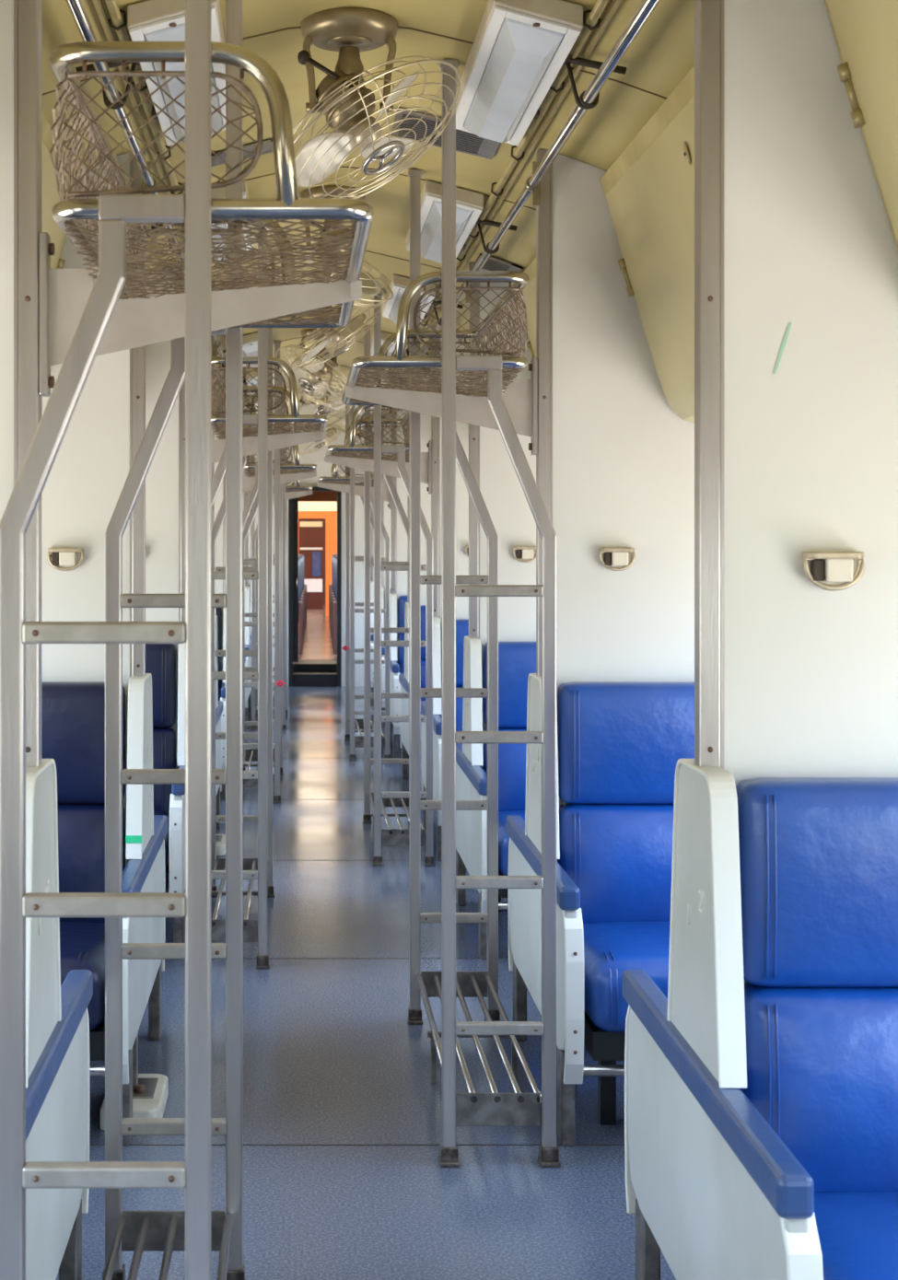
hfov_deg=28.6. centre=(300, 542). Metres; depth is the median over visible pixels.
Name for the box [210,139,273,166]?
ceiling vent
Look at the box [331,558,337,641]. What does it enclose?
seat
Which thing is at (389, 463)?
basket
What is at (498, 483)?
wall
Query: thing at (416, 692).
ladder
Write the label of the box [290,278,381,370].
ceiling fan
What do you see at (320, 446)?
ceiling fan
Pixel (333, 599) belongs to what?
seat
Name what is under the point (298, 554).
seat
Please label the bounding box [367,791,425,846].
rack
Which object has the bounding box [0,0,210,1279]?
ladder
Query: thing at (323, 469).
wall
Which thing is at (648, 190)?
upper berth
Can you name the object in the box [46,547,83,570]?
reading lamp
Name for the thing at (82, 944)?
seat cushion
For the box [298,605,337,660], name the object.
floor
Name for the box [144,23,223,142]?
diffuser
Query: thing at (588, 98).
grab rail
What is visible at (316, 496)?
ceiling
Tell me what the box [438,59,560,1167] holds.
ladder
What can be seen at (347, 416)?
ladder
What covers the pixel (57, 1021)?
armrest
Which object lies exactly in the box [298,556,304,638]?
seat
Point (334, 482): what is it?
basket
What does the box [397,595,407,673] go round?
seat
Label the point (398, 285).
ceiling light
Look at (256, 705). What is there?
rack
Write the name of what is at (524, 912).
armrest
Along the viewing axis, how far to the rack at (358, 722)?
12.22 m
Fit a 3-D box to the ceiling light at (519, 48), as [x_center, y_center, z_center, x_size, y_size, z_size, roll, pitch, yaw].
[0.497,-1.094,4.130,0.199,0.116,1.060,0,0,0]
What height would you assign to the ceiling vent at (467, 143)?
0.078 m
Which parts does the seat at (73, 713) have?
backrest, backrest, seat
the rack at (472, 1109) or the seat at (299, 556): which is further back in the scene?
the seat at (299, 556)
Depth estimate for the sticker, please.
4.65 m
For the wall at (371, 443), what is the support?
attached to the wall
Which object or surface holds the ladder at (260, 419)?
on the floor at (331, 1054)
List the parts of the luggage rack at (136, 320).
net rod, net rod, bracket plate, net rod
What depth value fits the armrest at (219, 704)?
9.05 m
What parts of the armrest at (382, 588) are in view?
edge trim, leg, trim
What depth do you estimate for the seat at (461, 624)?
8.61 m
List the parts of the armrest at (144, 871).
trim, leg, edge trim, panel, upright panel, leg, trim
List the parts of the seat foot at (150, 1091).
stem, plate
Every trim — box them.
[41,26,667,99]
[89,1144,624,1145]
[184,166,535,210]
[210,249,441,270]
[242,957,508,958]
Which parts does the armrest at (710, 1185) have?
trim, leg, upright panel, edge trim, panel, trim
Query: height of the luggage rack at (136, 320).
0.419 m
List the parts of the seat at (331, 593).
backrest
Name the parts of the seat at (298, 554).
backrest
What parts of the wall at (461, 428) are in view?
post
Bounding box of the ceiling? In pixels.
[41,0,694,436]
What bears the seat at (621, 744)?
on the floor at (331, 1054)
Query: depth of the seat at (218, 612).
10.58 m
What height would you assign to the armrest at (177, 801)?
1.132 m
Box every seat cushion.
[59,921,104,1031]
[153,811,169,869]
[498,810,525,875]
[582,921,670,1032]
[813,1191,897,1279]
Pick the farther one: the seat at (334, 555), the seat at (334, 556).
the seat at (334, 555)
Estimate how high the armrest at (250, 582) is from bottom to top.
1.132 m
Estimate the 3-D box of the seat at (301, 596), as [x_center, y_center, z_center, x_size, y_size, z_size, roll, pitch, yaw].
[-0.233,0.735,22.560,0.560,1.100,0.540,0,0,0]
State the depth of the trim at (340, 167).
5.57 m
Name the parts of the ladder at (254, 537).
post, post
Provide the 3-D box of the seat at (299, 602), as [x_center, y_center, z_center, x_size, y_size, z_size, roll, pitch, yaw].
[-0.257,0.735,20.260,0.560,1.100,0.540,0,0,0]
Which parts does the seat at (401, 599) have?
backrest, backrest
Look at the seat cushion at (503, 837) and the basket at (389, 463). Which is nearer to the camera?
the seat cushion at (503, 837)
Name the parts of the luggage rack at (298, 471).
net rod, bracket plate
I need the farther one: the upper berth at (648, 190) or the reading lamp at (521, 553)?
the reading lamp at (521, 553)
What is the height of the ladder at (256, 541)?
2.661 m
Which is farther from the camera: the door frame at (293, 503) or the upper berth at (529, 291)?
the door frame at (293, 503)
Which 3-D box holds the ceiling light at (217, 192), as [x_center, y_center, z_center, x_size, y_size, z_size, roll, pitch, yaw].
[-0.272,-1.094,6.080,0.199,0.116,1.060,0,0,0]
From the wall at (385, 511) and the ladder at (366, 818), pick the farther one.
the wall at (385, 511)
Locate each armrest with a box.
[25,758,93,1279]
[122,673,167,1145]
[169,642,185,942]
[215,615,223,828]
[220,607,225,799]
[244,586,251,728]
[250,581,251,639]
[370,581,373,705]
[381,586,384,728]
[384,593,400,757]
[398,602,408,778]
[420,616,441,860]
[455,636,487,958]
[505,673,584,1145]
[622,758,823,1279]
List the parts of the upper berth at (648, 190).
lock plate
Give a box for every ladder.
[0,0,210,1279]
[102,0,245,1279]
[210,230,269,968]
[210,273,274,897]
[242,340,281,802]
[242,367,283,774]
[250,396,286,730]
[255,411,287,715]
[344,405,373,740]
[349,405,390,760]
[362,325,409,823]
[372,291,434,866]
[407,169,500,1024]
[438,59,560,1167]
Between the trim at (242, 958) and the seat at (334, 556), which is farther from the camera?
the seat at (334, 556)
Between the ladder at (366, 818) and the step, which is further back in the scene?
the step
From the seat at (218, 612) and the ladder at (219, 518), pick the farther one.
the seat at (218, 612)
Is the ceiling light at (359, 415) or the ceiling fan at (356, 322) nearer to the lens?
the ceiling fan at (356, 322)
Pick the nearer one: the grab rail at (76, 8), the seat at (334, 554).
the grab rail at (76, 8)
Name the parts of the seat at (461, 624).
backrest, backrest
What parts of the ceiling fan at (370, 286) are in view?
yoke arm, blade, motor, mounting plate, blade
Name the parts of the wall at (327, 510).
header panel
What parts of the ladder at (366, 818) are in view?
post, post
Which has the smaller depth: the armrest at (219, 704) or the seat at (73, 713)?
the seat at (73, 713)
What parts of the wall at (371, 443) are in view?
panel, post, post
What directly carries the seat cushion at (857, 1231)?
on the seat at (819, 855)
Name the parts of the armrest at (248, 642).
leg, trim, edge trim, panel, leg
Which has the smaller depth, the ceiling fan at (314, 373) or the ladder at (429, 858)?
the ladder at (429, 858)
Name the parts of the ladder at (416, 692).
post, ceiling plate, post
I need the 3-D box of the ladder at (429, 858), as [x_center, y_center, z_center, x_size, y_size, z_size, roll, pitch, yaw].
[0.479,0.169,8.117,0.290,2.661,0.054,0,0,0]
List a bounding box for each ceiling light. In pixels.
[127,0,225,146]
[210,179,255,263]
[242,332,257,367]
[244,365,274,395]
[252,392,274,413]
[342,413,363,430]
[354,405,373,415]
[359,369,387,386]
[370,331,407,356]
[381,274,435,327]
[405,179,483,263]
[455,0,582,146]
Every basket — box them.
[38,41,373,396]
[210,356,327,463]
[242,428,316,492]
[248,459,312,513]
[316,451,391,509]
[324,405,431,494]
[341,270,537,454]
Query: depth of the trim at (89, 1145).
4.35 m
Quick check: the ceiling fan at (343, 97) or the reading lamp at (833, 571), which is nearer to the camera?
the reading lamp at (833, 571)
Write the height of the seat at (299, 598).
1.100 m
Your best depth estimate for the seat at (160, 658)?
6.66 m
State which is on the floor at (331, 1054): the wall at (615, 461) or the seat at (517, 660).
the seat at (517, 660)
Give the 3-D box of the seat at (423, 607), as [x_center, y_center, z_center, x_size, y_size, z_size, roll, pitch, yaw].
[1.085,0.941,10.378,0.795,1.118,0.586,0,0,0]
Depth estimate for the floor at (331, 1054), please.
4.71 m
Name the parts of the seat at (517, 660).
seat, backrest, backrest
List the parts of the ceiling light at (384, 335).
frame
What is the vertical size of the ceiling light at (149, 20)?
0.116 m
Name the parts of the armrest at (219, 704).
upright panel, edge trim, leg, panel, trim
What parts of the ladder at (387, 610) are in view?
post, post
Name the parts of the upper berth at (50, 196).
berth panel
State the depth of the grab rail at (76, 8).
3.88 m
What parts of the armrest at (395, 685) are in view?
edge trim, panel, leg, trim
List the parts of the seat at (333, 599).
backrest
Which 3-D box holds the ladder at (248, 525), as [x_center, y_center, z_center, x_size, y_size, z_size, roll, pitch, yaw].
[-0.254,0.169,11.307,0.290,2.661,0.054,0,0,0]
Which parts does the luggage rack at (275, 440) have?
net rod, net rod, net rod, bracket plate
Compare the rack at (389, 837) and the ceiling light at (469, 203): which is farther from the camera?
the rack at (389, 837)
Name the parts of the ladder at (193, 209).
post, post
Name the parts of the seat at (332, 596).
backrest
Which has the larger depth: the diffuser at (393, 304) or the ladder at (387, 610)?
the ladder at (387, 610)
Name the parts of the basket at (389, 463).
bracket plate, net rod, net rod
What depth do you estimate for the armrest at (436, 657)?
8.55 m
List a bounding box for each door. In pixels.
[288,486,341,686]
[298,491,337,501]
[299,521,323,609]
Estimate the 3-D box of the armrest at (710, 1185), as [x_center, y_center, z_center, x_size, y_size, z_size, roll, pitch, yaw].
[0.663,0.934,2.890,0.056,1.132,1.188,0,0,0]
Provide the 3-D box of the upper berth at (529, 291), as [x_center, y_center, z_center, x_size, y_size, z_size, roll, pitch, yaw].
[1.139,-0.659,5.815,0.628,0.679,1.906,0,0,0]
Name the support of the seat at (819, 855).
on the floor at (331, 1054)
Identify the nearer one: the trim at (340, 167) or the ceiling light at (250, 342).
the trim at (340, 167)
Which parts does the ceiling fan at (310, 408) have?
blade, motor, blade, yoke arm, blade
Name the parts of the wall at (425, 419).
post, post, panel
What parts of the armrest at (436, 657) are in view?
trim, leg, panel, edge trim, leg, trim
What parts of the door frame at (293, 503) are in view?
handle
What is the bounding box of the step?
[292,660,337,686]
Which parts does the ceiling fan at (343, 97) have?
yoke arm, blade, motor, mounting plate, blade, yoke arm, blade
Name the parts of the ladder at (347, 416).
post, post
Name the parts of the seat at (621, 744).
seat, leg, backrest, backrest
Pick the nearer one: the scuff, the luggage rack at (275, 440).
the scuff
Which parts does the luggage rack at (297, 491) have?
bracket plate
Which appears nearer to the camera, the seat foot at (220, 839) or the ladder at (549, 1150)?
the ladder at (549, 1150)
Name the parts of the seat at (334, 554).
backrest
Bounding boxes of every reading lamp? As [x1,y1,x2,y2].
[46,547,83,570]
[465,545,468,556]
[512,546,535,562]
[598,547,635,570]
[802,551,864,591]
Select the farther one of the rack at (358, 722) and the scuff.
the rack at (358, 722)
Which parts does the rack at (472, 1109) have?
leg, plate, plate, leg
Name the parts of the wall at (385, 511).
panel, post, post, panel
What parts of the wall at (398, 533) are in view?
post, panel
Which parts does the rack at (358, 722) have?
plate, plate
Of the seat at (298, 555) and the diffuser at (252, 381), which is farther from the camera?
the seat at (298, 555)
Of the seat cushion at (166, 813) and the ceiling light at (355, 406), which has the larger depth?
the ceiling light at (355, 406)
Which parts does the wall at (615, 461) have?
post, post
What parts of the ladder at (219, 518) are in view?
post, post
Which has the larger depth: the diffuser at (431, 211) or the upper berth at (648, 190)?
the diffuser at (431, 211)
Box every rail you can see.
[65,0,256,434]
[356,0,660,444]
[357,0,621,439]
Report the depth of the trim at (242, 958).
6.30 m
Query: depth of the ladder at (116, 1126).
3.50 m
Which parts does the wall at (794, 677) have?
panel, post, post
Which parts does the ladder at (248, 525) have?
post, post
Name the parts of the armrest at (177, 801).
trim, leg, panel, edge trim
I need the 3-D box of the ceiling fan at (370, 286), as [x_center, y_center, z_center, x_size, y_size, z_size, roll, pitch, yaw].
[0.087,-0.996,6.001,0.470,0.400,0.461,0,0,0]
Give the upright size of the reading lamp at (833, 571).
0.064 m
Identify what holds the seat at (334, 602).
on the floor at (318, 644)
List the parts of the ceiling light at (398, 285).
frame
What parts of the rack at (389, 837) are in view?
plate, plate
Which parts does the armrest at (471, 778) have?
leg, upright panel, panel, edge trim, leg, trim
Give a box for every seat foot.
[100,1032,168,1130]
[215,834,225,856]
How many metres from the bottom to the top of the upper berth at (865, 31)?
0.679 m
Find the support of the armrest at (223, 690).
on the floor at (331, 1054)
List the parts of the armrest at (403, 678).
panel, leg, upright panel, edge trim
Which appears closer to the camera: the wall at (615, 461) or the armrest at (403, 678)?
the wall at (615, 461)
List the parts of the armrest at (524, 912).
trim, leg, upright panel, edge trim, panel, leg, trim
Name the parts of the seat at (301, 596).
backrest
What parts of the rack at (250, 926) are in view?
plate, plate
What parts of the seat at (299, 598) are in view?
backrest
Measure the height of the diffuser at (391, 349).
0.067 m
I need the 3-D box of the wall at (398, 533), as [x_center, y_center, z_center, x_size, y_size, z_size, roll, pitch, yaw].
[1.075,0.057,12.638,0.837,2.286,0.048,0,0,0]
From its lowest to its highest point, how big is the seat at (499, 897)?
1.118 m
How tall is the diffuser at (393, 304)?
0.067 m
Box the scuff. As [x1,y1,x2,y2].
[773,322,791,374]
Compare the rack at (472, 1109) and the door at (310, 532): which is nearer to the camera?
the rack at (472, 1109)
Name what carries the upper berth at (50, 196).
attached to the wall
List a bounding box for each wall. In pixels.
[0,0,897,983]
[41,149,694,866]
[145,262,535,769]
[210,325,468,716]
[214,366,430,686]
[242,412,390,647]
[248,427,373,633]
[255,428,363,686]
[298,501,337,616]
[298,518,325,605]
[390,407,407,663]
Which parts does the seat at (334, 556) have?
backrest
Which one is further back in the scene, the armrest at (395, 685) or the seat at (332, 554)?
the seat at (332, 554)
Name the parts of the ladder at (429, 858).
post, post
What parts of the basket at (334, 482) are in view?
bracket plate, net rod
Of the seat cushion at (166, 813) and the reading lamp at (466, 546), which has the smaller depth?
the seat cushion at (166, 813)
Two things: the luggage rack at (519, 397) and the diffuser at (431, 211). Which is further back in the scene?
the diffuser at (431, 211)
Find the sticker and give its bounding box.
[125,835,141,842]
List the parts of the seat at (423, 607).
backrest, backrest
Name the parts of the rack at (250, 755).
plate, plate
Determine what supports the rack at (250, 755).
on the floor at (331, 1054)
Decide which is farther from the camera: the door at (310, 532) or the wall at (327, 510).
the door at (310, 532)
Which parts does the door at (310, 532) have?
rail, panel, blue panel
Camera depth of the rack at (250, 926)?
6.34 m
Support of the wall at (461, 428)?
attached to the wall
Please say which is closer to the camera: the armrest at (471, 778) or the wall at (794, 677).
the wall at (794, 677)
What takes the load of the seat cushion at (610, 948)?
on the seat at (621, 744)
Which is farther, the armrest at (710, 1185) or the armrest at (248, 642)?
the armrest at (248, 642)
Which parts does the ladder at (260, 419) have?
post, post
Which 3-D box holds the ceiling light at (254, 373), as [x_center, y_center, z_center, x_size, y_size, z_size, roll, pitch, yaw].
[-0.272,-1.094,11.930,0.199,0.116,1.060,0,0,0]
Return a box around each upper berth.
[41,111,82,268]
[518,257,535,358]
[599,66,694,423]
[824,0,897,248]
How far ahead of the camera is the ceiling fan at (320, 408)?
13.75 m
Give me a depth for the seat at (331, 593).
23.49 m
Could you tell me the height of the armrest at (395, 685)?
1.132 m
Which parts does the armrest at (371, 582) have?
panel, leg, trim, edge trim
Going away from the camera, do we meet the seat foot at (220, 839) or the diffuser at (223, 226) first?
the diffuser at (223, 226)
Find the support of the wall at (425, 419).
attached to the wall
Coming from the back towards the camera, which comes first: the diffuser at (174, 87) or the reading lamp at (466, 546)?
the reading lamp at (466, 546)
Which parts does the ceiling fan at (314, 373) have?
blade, blade, mounting plate, motor, blade, yoke arm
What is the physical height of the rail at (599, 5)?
0.052 m
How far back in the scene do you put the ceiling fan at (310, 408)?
11.77 m
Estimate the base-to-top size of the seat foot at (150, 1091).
0.200 m
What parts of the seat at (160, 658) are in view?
backrest, backrest, seat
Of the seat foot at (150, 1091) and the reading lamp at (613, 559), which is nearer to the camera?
the seat foot at (150, 1091)
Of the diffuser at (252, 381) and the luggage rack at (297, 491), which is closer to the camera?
the diffuser at (252, 381)
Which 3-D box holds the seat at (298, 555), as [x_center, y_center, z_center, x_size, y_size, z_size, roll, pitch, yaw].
[-0.197,0.735,26.010,0.560,1.100,0.540,0,0,0]
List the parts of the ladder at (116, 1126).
post, post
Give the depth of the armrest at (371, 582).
16.08 m
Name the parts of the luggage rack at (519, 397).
net rod, bracket plate, net rod, net rod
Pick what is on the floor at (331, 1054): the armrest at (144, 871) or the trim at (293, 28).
the armrest at (144, 871)
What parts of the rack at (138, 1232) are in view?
plate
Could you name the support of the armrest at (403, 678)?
on the floor at (331, 1054)
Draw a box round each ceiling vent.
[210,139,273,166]
[391,106,500,159]
[474,253,523,271]
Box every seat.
[41,681,125,1076]
[145,643,175,892]
[215,607,221,700]
[298,554,306,625]
[298,555,305,629]
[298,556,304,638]
[298,557,303,642]
[298,558,302,648]
[298,601,302,654]
[299,556,304,594]
[328,554,334,621]
[329,554,337,589]
[329,555,337,628]
[330,556,336,593]
[330,556,337,636]
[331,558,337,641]
[332,559,337,648]
[333,601,337,654]
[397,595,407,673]
[420,605,425,715]
[455,618,468,731]
[483,641,535,909]
[498,893,500,912]
[557,681,694,1125]
[735,777,897,1279]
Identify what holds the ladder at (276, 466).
on the floor at (331, 1054)
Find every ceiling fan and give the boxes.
[256,185,393,306]
[274,7,461,198]
[275,328,347,407]
[282,390,337,442]
[285,365,352,430]
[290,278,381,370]
[291,412,341,454]
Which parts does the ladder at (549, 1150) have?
post, ceiling plate, post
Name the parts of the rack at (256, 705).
plate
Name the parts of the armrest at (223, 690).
trim, leg, edge trim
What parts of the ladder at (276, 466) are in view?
post, post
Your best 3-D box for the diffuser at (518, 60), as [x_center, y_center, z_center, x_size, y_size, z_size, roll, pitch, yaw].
[0.490,-1.069,4.130,0.124,0.067,0.958,0,0,0]
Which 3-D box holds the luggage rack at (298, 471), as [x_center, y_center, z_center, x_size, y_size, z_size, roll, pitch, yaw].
[-0.166,-0.451,10.690,0.533,0.419,1.198,0,0,0]
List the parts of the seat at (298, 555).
backrest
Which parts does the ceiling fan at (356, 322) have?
blade, mounting plate, motor, blade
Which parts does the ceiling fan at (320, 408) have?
motor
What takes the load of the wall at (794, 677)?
attached to the wall
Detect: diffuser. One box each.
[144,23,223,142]
[210,223,245,263]
[250,378,257,395]
[372,341,395,356]
[388,288,427,327]
[420,200,472,263]
[463,16,563,142]
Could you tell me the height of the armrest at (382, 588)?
1.132 m
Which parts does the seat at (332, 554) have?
backrest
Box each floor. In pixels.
[55,686,675,1279]
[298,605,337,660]
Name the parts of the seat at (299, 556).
backrest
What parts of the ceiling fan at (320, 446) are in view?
blade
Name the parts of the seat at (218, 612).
backrest, backrest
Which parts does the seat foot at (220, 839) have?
plate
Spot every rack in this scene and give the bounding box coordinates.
[102,1210,232,1279]
[210,858,267,942]
[242,748,274,787]
[255,696,274,721]
[348,718,384,749]
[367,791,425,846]
[416,971,541,1126]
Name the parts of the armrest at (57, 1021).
upright panel, edge trim, panel, leg, trim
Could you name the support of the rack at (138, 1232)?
on the floor at (331, 1054)
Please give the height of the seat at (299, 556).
1.100 m
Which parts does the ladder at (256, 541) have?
post, post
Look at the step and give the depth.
18.25 m
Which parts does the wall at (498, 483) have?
post, post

